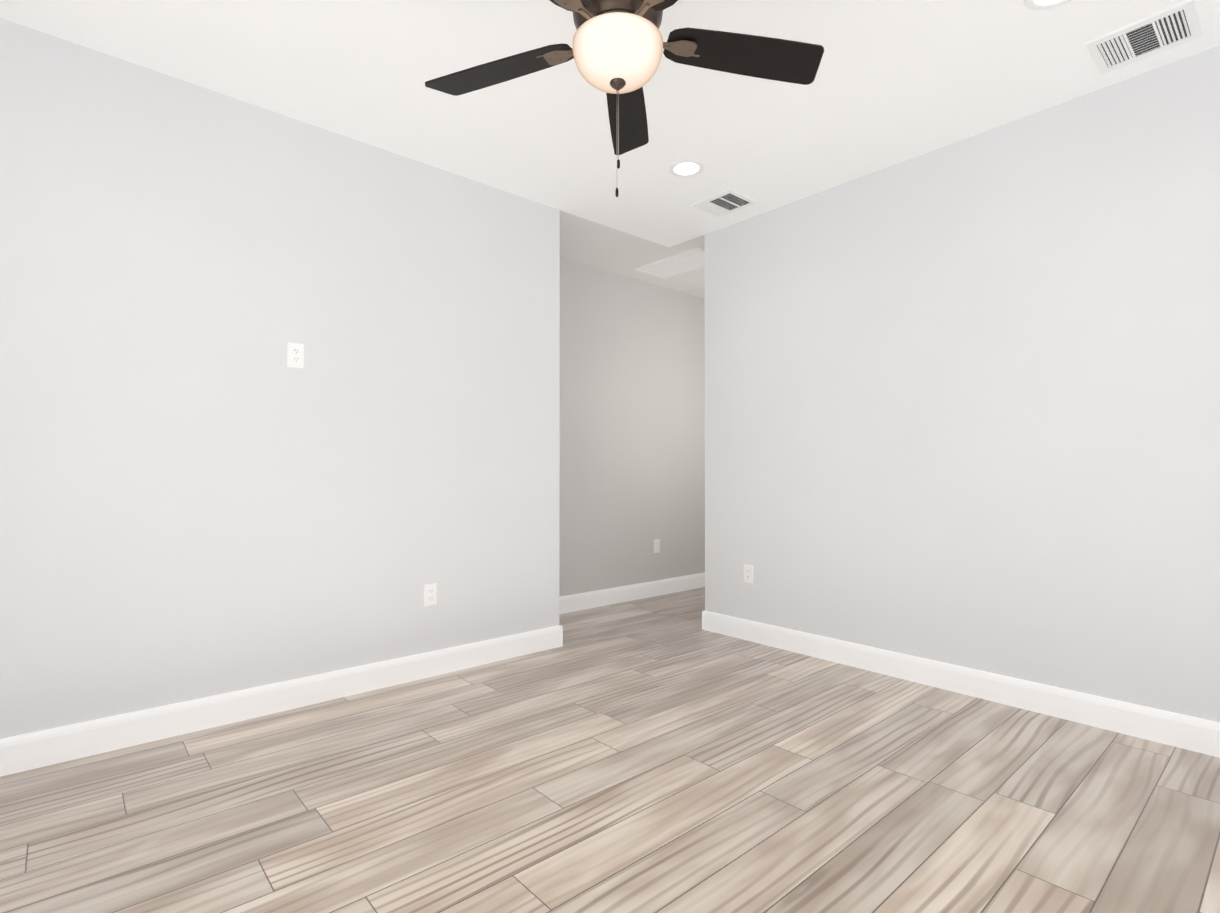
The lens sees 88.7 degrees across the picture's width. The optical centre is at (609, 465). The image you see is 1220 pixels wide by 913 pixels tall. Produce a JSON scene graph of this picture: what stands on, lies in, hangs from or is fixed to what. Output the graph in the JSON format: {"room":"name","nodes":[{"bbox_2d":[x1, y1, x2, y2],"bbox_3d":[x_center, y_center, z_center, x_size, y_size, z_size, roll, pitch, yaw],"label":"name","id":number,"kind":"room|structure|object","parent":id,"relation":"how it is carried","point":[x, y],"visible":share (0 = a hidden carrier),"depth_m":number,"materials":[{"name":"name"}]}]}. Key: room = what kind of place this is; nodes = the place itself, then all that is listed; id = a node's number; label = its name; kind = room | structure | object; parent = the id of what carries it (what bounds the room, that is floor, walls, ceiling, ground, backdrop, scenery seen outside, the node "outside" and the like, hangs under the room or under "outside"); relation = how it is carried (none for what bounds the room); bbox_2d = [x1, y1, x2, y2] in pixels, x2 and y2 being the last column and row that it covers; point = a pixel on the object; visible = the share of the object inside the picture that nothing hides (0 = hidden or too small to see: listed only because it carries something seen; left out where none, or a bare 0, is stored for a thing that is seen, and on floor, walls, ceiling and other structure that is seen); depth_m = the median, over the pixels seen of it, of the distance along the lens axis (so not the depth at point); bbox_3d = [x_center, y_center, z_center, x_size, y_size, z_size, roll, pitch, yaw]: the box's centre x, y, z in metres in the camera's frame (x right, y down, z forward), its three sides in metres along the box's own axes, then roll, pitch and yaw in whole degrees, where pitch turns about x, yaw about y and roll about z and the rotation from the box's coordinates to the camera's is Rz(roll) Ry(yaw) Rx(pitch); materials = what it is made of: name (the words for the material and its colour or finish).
{"room":"empty living room","nodes":[
{"label":"empty living room","id":0,"kind":"room"},
{"bbox_2d":[0,18,559,738],"bbox_3d":[-1.897,-0.247,3.131,3.408,2.740,0.910,0,-1,-41],"label":"wall","id":1,"kind":"structure","parent":0,"point":[206,490],"depth_m":2.76,"materials":[{"name":"paint"}]},
{"bbox_2d":[0,625,562,776],"bbox_3d":[-1.518,1.056,2.838,3.243,0.130,0.015,0,-1,-41],"label":"baseboard","id":2,"kind":"structure","parent":1,"relation":"attached to","point":[30,751],"depth_m":2.75,"materials":[{"name":"white paint"}]},
{"bbox_2d":[287,342,303,368],"bbox_3d":[-1.462,-0.513,2.905,0.072,0.116,0.008,0,-1,-41],"label":"electrical outlet","id":3,"kind":"object","parent":1,"relation":"attached to","point":[295,355],"visible":1,"depth_m":2.90,"materials":[{"name":"white plastic"}]},
{"bbox_2d":[424,583,436,606],"bbox_3d":[-0.959,0.692,3.337,0.072,0.116,0.008,0,-1,-41],"label":"electrical outlet","id":4,"kind":"object","parent":1,"relation":"attached to","point":[430,594],"visible":1,"depth_m":3.33,"materials":[{"name":"white plastic"}]},
{"bbox_2d":[0,587,1219,912],"bbox_3d":[0.734,1.172,2.923,7.100,0.100,4.680,0,-1,-41],"label":"floor","id":5,"kind":"structure","parent":0,"point":[662,753],"depth_m":2.06,"materials":[{"name":"brown wood"}]},
{"bbox_2d":[0,0,1219,297],"bbox_3d":[0.734,-1.667,2.946,7.100,0.102,4.680,0,-1,-41],"label":"ceiling","id":6,"kind":"structure","parent":0,"point":[894,82],"depth_m":2.66,"materials":[{"name":"paint"}]},
{"bbox_2d":[425,0,823,196],"bbox_3d":[0.025,-1.207,1.795,1.262,0.841,1.264,0,-1,-41],"label":"ceiling fan","id":7,"kind":"object","parent":6,"relation":"hanging from","point":[616,51],"visible":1,"depth_m":1.88,"materials":[{"name":"black wood"}]},
{"bbox_2d":[634,247,704,278],"bbox_3d":[0.547,-1.598,4.945,0.368,0.009,0.668,0,-1,-41],"label":"attic hatch","id":8,"kind":"object","parent":6,"relation":"in","point":[680,263],"visible":0.71,"depth_m":4.95,"materials":[{"name":"white paint"}]},
{"bbox_2d":[668,159,704,176],"bbox_3d":[0.415,-1.611,3.384,0.196,0.008,0.196,0,-1,-41],"label":"recessed light","id":9,"kind":"object","parent":6,"relation":"in","point":[686,168],"visible":1,"depth_m":3.37,"materials":[{"name":"white metal"}]},
{"bbox_2d":[690,189,758,217],"bbox_3d":[0.703,-1.607,3.836,0.283,0.008,0.308,0,-1,-41],"label":"ceiling vent","id":10,"kind":"object","parent":6,"relation":"in","point":[725,203],"visible":1,"depth_m":3.83,"materials":[{"name":"white metal"}]},
{"bbox_2d":[1024,0,1070,9],"bbox_3d":[1.524,-1.621,2.122,0.196,0.008,0.196,0,-1,-41],"label":"recessed light","id":11,"kind":"object","parent":6,"relation":"in","point":[1039,4],"visible":1,"depth_m":2.19,"materials":[{"name":"white metal"}]},
{"bbox_2d":[1084,0,1202,74],"bbox_3d":[2.029,-1.619,2.373,0.283,0.008,0.308,0,-1,-41],"label":"ceiling vent","id":12,"kind":"object","parent":6,"relation":"in","point":[1179,24],"visible":1,"depth_m":2.36,"materials":[{"name":"white metal"}]},
{"bbox_2d":[559,258,704,596],"bbox_3d":[0.535,-0.226,5.742,3.692,2.740,0.200,0,-1,-41],"label":"wall","id":13,"kind":"structure","parent":0,"point":[632,429],"depth_m":5.28,"materials":[{"name":"paint"}]},
{"bbox_2d":[559,573,704,613],"bbox_3d":[0.549,1.078,5.601,3.542,0.130,0.015,0,-1,-41],"label":"baseboard","id":14,"kind":"structure","parent":13,"relation":"attached to","point":[587,600],"depth_m":5.24,"materials":[{"name":"white paint"}]},
{"bbox_2d":[654,539,659,552],"bbox_3d":[0.413,0.708,5.488,0.072,0.116,0.008,0,-1,-41],"label":"electrical outlet","id":15,"kind":"object","parent":13,"relation":"attached to","point":[656,545],"visible":1,"depth_m":5.49,"materials":[{"name":"white plastic"}]},
{"bbox_2d":[705,45,1219,722],"bbox_3d":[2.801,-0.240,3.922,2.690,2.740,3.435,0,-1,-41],"label":"wall","id":16,"kind":"structure","parent":0,"point":[963,403],"depth_m":2.97,"materials":[{"name":"paint"}]},
{"bbox_2d":[744,565,752,583],"bbox_3d":[0.895,0.703,4.040,0.008,0.116,0.072,0,-1,-41],"label":"electrical outlet","id":17,"kind":"object","parent":16,"relation":"attached to","point":[748,573],"visible":1,"depth_m":4.04,"materials":[{"name":"white plastic"}]},
{"bbox_2d":[702,610,1219,757],"bbox_3d":[1.721,1.058,3.093,0.015,0.130,3.270,0,-1,-41],"label":"baseboard","id":18,"kind":"structure","parent":16,"relation":"attached to","point":[1199,735],"depth_m":2.95,"materials":[{"name":"white paint"}]}
]}

